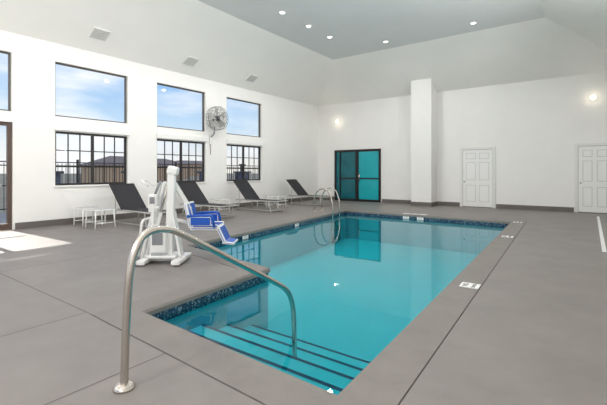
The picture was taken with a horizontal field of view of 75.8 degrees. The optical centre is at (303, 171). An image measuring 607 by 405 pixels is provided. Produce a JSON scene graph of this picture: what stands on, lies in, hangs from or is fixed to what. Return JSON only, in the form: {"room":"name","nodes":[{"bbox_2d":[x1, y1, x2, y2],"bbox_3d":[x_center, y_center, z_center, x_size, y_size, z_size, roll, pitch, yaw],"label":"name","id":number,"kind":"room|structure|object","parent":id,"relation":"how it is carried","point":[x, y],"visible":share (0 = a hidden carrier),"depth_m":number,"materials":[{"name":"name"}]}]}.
{"room":"indoor swimming pool","nodes":[
{"label":"indoor swimming pool","id":0,"kind":"room"},
{"bbox_2d":[0,30,317,229],"bbox_3d":[-5.432,-0.915,10.443,0.200,4.430,20.800,0,0,36],"label":"wall","id":1,"kind":"structure","parent":0,"point":[288,128],"depth_m":11.14,"materials":[{"name":"paint"}]},
{"bbox_2d":[0,51,10,110],"bbox_3d":[-7.176,-2.025,8.069,0.060,1.330,1.850,0,0,36],"label":"window","id":2,"kind":"structure","parent":1,"relation":"in","point":[4,52],"depth_m":8.78,"materials":[{"name":"black metal"}]},
{"bbox_2d":[0,122,11,230],"bbox_3d":[-7.162,0.092,8.053,0.140,2.415,1.890,0,0,36],"label":"door","id":3,"kind":"structure","parent":1,"relation":"in","point":[8,226],"depth_m":8.76,"materials":[{"name":"brown metal"}]},
{"bbox_2d":[54,184,108,186],"bbox_3d":[-5.463,0.350,10.198,0.040,0.040,1.910,0,0,36],"label":"trim","id":4,"kind":"structure","parent":1,"relation":"attached to","point":[99,184],"depth_m":9.86,"materials":[{"name":"white paint"}]},
{"bbox_2d":[55,131,126,184],"bbox_3d":[-5.559,-0.335,10.269,0.060,1.330,1.850,0,0,36],"label":"window","id":5,"kind":"structure","parent":1,"relation":"in","point":[92,151],"depth_m":10.24,"materials":[{"name":"brown metal"}]},
{"bbox_2d":[55,62,126,122],"bbox_3d":[-5.559,-2.025,10.269,0.060,1.330,1.850,0,0,36],"label":"window","id":6,"kind":"structure","parent":1,"relation":"in","point":[124,77],"depth_m":10.51,"materials":[{"name":"black metal"}]},
{"bbox_2d":[54,124,129,135],"bbox_3d":[-5.451,-1.095,10.189,0.070,0.150,1.910,0,0,36],"label":"trim","id":7,"kind":"structure","parent":1,"relation":"attached to","point":[63,127],"depth_m":10.07,"materials":[{"name":"white paint"}]},
{"bbox_2d":[15,197,317,229],"bbox_3d":[-5.346,1.225,10.379,0.015,0.150,20.400,0,0,36],"label":"baseboard","id":8,"kind":"structure","parent":1,"relation":"attached to","point":[33,224],"depth_m":10.56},
{"bbox_2d":[157,139,203,182],"bbox_3d":[-3.928,-0.335,12.489,0.060,1.330,1.840,0,0,36],"label":"window","id":9,"kind":"structure","parent":1,"relation":"in","point":[164,140],"depth_m":12.48,"materials":[{"name":"brown metal"}]},
{"bbox_2d":[157,83,203,131],"bbox_3d":[-3.928,-2.025,12.489,0.060,1.330,1.840,0,0,36],"label":"window","id":10,"kind":"structure","parent":1,"relation":"in","point":[202,93],"depth_m":12.93,"materials":[{"name":"black metal"}]},
{"bbox_2d":[156,133,207,141],"bbox_3d":[-3.820,-1.095,12.410,0.070,0.150,1.900,0,0,36],"label":"trim","id":11,"kind":"structure","parent":1,"relation":"attached to","point":[158,135],"depth_m":12.31,"materials":[{"name":"white paint"}]},
{"bbox_2d":[206,106,227,153],"bbox_3d":[-2.963,-1.402,13.158,0.566,1.604,0.808,0,0,36],"label":"fan","id":12,"kind":"object","parent":1,"relation":"attached to","point":[217,120],"visible":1,"depth_m":13.04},
{"bbox_2d":[227,144,259,180],"bbox_3d":[-2.280,-0.335,14.734,0.060,1.330,1.850,0,0,36],"label":"window","id":13,"kind":"structure","parent":1,"relation":"in","point":[242,146],"depth_m":14.71,"materials":[{"name":"brown metal"}]},
{"bbox_2d":[227,97,259,136],"bbox_3d":[-2.280,-2.025,14.734,0.060,1.330,1.850,0,0,36],"label":"window","id":14,"kind":"structure","parent":1,"relation":"in","point":[227,97],"depth_m":15.05,"materials":[{"name":"black metal"}]},
{"bbox_2d":[226,139,262,145],"bbox_3d":[-2.171,-1.095,14.654,0.070,0.150,1.910,0,0,36],"label":"trim","id":15,"kind":"structure","parent":1,"relation":"attached to","point":[229,141],"depth_m":14.51,"materials":[{"name":"white paint"}]},
{"bbox_2d":[0,199,606,404],"bbox_3d":[-0.653,1.304,6.932,11.660,0.008,20.400,0,0,36],"label":"floor","id":16,"kind":"structure","parent":0,"point":[534,332],"depth_m":3.44,"materials":[{"name":"grey concrete"}]},
{"bbox_2d":[73,206,102,226],"bbox_3d":[-5.245,1.083,9.498,0.492,0.437,0.492,0,0,36],"label":"side table","id":17,"kind":"object","parent":16,"relation":"on","point":[92,207],"visible":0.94,"depth_m":9.45,"materials":[{"name":"white paint"}]},
{"bbox_2d":[85,208,115,229],"bbox_3d":[-4.761,1.083,9.143,0.492,0.437,0.492,0,0,36],"label":"side table","id":18,"kind":"object","parent":16,"relation":"on","point":[95,209],"visible":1,"depth_m":9.09,"materials":[{"name":"white paint"}]},
{"bbox_2d":[109,183,175,228],"bbox_3d":[-3.999,0.803,9.632,1.926,1.003,0.676,0,0,37],"label":"lounge chair","id":19,"kind":"object","parent":16,"relation":"on","point":[127,195],"visible":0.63,"depth_m":9.94,"materials":[{"name":"black fabric"}]},
{"bbox_2d":[135,166,237,266],"bbox_3d":[-1.690,0.604,5.753,1.340,1.392,0.829,0,0,0],"label":"lift","id":20,"kind":"object","parent":16,"relation":"on","point":[160,247],"visible":0.95,"depth_m":5.59,"materials":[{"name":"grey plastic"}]},
{"bbox_2d":[178,182,238,217],"bbox_3d":[-2.782,0.803,11.289,1.926,1.003,0.676,0,0,36],"label":"lounge chair","id":21,"kind":"object","parent":16,"relation":"on","point":[191,190],"visible":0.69,"depth_m":11.55,"materials":[{"name":"black fabric"}]},
{"bbox_2d":[209,198,229,211],"bbox_3d":[-2.705,1.083,12.534,0.492,0.437,0.492,0,0,36],"label":"side table","id":22,"kind":"object","parent":16,"relation":"on","point":[218,199],"visible":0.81,"depth_m":12.47,"materials":[{"name":"white paint"}]},
{"bbox_2d":[233,180,288,212],"bbox_3d":[-1.452,0.803,13.099,1.926,1.003,0.676,0,0,37],"label":"lounge chair","id":23,"kind":"object","parent":16,"relation":"on","point":[244,187],"visible":0.99,"depth_m":13.31,"materials":[{"name":"black fabric"}]},
{"bbox_2d":[257,195,274,207],"bbox_3d":[-1.394,1.083,14.487,0.492,0.437,0.492,0,0,36],"label":"side table","id":24,"kind":"object","parent":16,"relation":"on","point":[266,196],"visible":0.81,"depth_m":14.42,"materials":[{"name":"white paint"}]},
{"bbox_2d":[268,195,285,207],"bbox_3d":[-0.962,1.083,14.231,0.492,0.437,0.492,0,0,36],"label":"side table","id":25,"kind":"object","parent":16,"relation":"on","point":[276,196],"visible":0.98,"depth_m":14.17,"materials":[{"name":"white paint"}]},
{"bbox_2d":[0,208,586,404],"bbox_3d":[-1.628,1.299,5.604,11.660,0.001,17.105,0,0,36],"label":"joint","id":26,"kind":"object","parent":16,"relation":"on","point":[344,208],"visible":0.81,"depth_m":3.46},
{"bbox_2d":[286,179,334,204],"bbox_3d":[0.268,0.803,15.440,1.926,1.003,0.676,0,0,36],"label":"lounge chair","id":27,"kind":"object","parent":16,"relation":"on","point":[294,183],"visible":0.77,"depth_m":15.64,"materials":[{"name":"black fabric"}]},
{"bbox_2d":[313,188,340,241],"bbox_3d":[0.755,1.353,12.597,0.740,1.685,0.660,0,0,29],"label":"pool ladder","id":28,"kind":"object","parent":16,"relation":"on","point":[324,189],"visible":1,"depth_m":12.49,"materials":[{"name":"silver metal"}]},
{"bbox_2d":[151,212,508,394],"bbox_3d":[0.830,1.805,7.803,5.546,0.890,9.684,0,0,36],"label":"swimming pool","id":29,"kind":"object","parent":16,"relation":"in","point":[353,294],"visible":0.44,"depth_m":7.22,"materials":[{"name":"liquid"}]},
{"bbox_2d":[113,225,296,393],"bbox_3d":[-0.592,1.058,3.004,0.124,1.421,1.765,0,0,36],"label":"pool handrail","id":30,"kind":"object","parent":29,"relation":"on","point":[124,385],"visible":0.98,"depth_m":2.41,"materials":[{"name":"silver metal"}]},
{"bbox_2d":[92,209,525,404],"bbox_3d":[0.818,1.328,7.812,6.248,0.064,10.351,0,0,36],"label":"pool coping","id":31,"kind":"object","parent":29,"relation":"on","point":[388,377],"visible":0.89,"depth_m":3.04},
{"bbox_2d":[459,282,480,288],"bbox_3d":[1.896,1.290,4.439,0.200,0.007,0.200,0,0,33],"label":"depth marker","id":32,"kind":"object","parent":31,"relation":"on","point":[463,284],"depth_m":4.43,"materials":[{"name":"white tile"}]},
{"bbox_2d":[340,214,380,216],"bbox_3d":[0.830,1.430,7.803,5.542,0.001,9.680,0,0,36],"label":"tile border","id":33,"kind":"object","parent":29,"relation":"in","point":[343,214],"visible":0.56,"depth_m":12.82,"materials":[{"name":"blue tile"}]},
{"bbox_2d":[597,216,606,251],"bbox_3d":[6.754,1.298,8.874,0.060,0.001,6.300,0,0,36],"label":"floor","id":34,"kind":"structure","parent":16,"relation":"on","point":[603,246],"depth_m":7.85,"materials":[{"name":"white"}]},
{"bbox_2d":[0,0,606,105],"bbox_3d":[-0.653,-3.790,6.932,11.660,1.320,20.400,0,0,36],"label":"ceiling","id":35,"kind":"structure","parent":0,"point":[510,41],"depth_m":11.77,"materials":[{"name":"paint"}]},
{"bbox_2d":[88,27,110,40],"bbox_3d":[-5.099,-3.441,9.764,0.340,0.041,0.420,-36,-20,31],"label":"ceiling vent","id":36,"kind":"object","parent":35,"relation":"attached to","point":[96,33],"depth_m":9.75,"materials":[{"name":"white metal"}]},
{"bbox_2d":[182,56,198,65],"bbox_3d":[-3.482,-3.412,12.050,0.340,0.041,0.420,-36,-20,31],"label":"ceiling vent","id":37,"kind":"object","parent":35,"relation":"attached to","point":[191,61],"depth_m":12.02,"materials":[{"name":"white metal"}]},
{"bbox_2d":[245,74,258,81],"bbox_3d":[-1.883,-3.412,14.226,0.340,0.041,0.420,-36,-20,31],"label":"ceiling vent","id":38,"kind":"object","parent":35,"relation":"attached to","point":[251,78],"depth_m":14.19,"materials":[{"name":"white metal"}]},
{"bbox_2d":[318,72,606,211],"bbox_3d":[5.445,-0.915,15.233,11.660,4.430,0.200,0,0,36],"label":"wall","id":39,"kind":"structure","parent":0,"point":[534,127],"depth_m":13.98,"materials":[{"name":"paint"}]},
{"bbox_2d":[334,149,380,201],"bbox_3d":[2.350,0.150,17.304,2.300,2.300,0.123,0,0,36],"label":"door","id":40,"kind":"structure","parent":39,"relation":"in","point":[357,173],"depth_m":17.25,"materials":[{"name":"teal glass"}]},
{"bbox_2d":[410,78,436,206],"bbox_3d":[4.702,-1.120,15.210,0.820,4.841,0.715,0,0,36],"label":"wall pier","id":41,"kind":"object","parent":39,"relation":"attached to","point":[423,91],"visible":1,"depth_m":14.92,"materials":[{"name":"paint"}]},
{"bbox_2d":[318,197,573,211],"bbox_3d":[5.381,1.225,15.146,11.660,0.150,0.015,0,0,36],"label":"baseboard","id":42,"kind":"structure","parent":39,"relation":"attached to","point":[503,206],"depth_m":13.74,"materials":[{"name":"grey tile"}]},
{"bbox_2d":[460,146,494,207],"bbox_3d":[6.391,0.190,14.351,1.210,2.220,0.099,0,0,36],"label":"door","id":43,"kind":"structure","parent":39,"relation":"in","point":[477,164],"depth_m":14.37,"materials":[{"name":"white wood"}]},
{"bbox_2d":[575,142,606,213],"bbox_3d":[9.184,0.190,12.300,1.040,2.220,0.099,0,0,36],"label":"door","id":44,"kind":"structure","parent":39,"relation":"in","point":[590,158],"depth_m":12.37,"materials":[{"name":"white wood"}]},
{"bbox_2d":[590,95,596,99],"bbox_3d":[9.146,-2.350,12.315,0.180,0.180,0.119,0,0,36],"label":"wall sconce","id":45,"kind":"object","parent":39,"relation":"attached to","point":[592,97],"visible":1,"depth_m":12.28,"materials":[{"name":"beige glass"}]},
{"label":"outside","id":46,"kind":"structure","parent":0,"visible":0},
{"bbox_2d":[0,173,257,230],"bbox_3d":[-165.481,1.490,121.558,389.340,0.320,600.000,0,0,36],"label":"ground","id":47,"kind":"structure","parent":46,"point":[2,176],"depth_m":52.75,"materials":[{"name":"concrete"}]},
{"bbox_2d":[56,171,63,182],"bbox_3d":[-7.941,0.475,12.162,0.640,1.710,0.640,0,0,36],"label":"pillar","id":48,"kind":"structure","parent":47,"relation":"on","point":[58,173],"depth_m":12.15,"materials":[{"name":"stone"}]},
{"bbox_2d":[0,160,255,209],"bbox_3d":[-6.405,0.440,16.618,0.060,1.780,35.273,0,0,36],"label":"fence","id":49,"kind":"object","parent":47,"relation":"on","point":[77,161],"visible":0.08,"depth_m":15.41,"materials":[{"name":"black metal"}]},
{"bbox_2d":[82,156,201,182],"bbox_3d":[-36.259,-1.240,86.194,70.300,5.320,94.800,0,0,36],"label":"buildings","id":50,"kind":"structure","parent":47,"relation":"on","point":[110,159],"depth_m":47.48,"materials":[{"name":"beige paint"}]},
{"bbox_2d":[197,171,201,179],"bbox_3d":[-4.169,0.475,16.959,0.640,1.710,0.640,0,0,36],"label":"pillar","id":51,"kind":"structure","parent":47,"relation":"on","point":[199,172],"depth_m":16.86,"materials":[{"name":"stone"}]},
{"bbox_2d":[233,164,251,179],"bbox_3d":[-2.968,0.475,18.931,0.640,1.710,0.640,0,0,36],"label":"pillar","id":52,"kind":"structure","parent":47,"relation":"on","point":[246,173],"depth_m":18.81,"materials":[{"name":"stone"}]}
]}

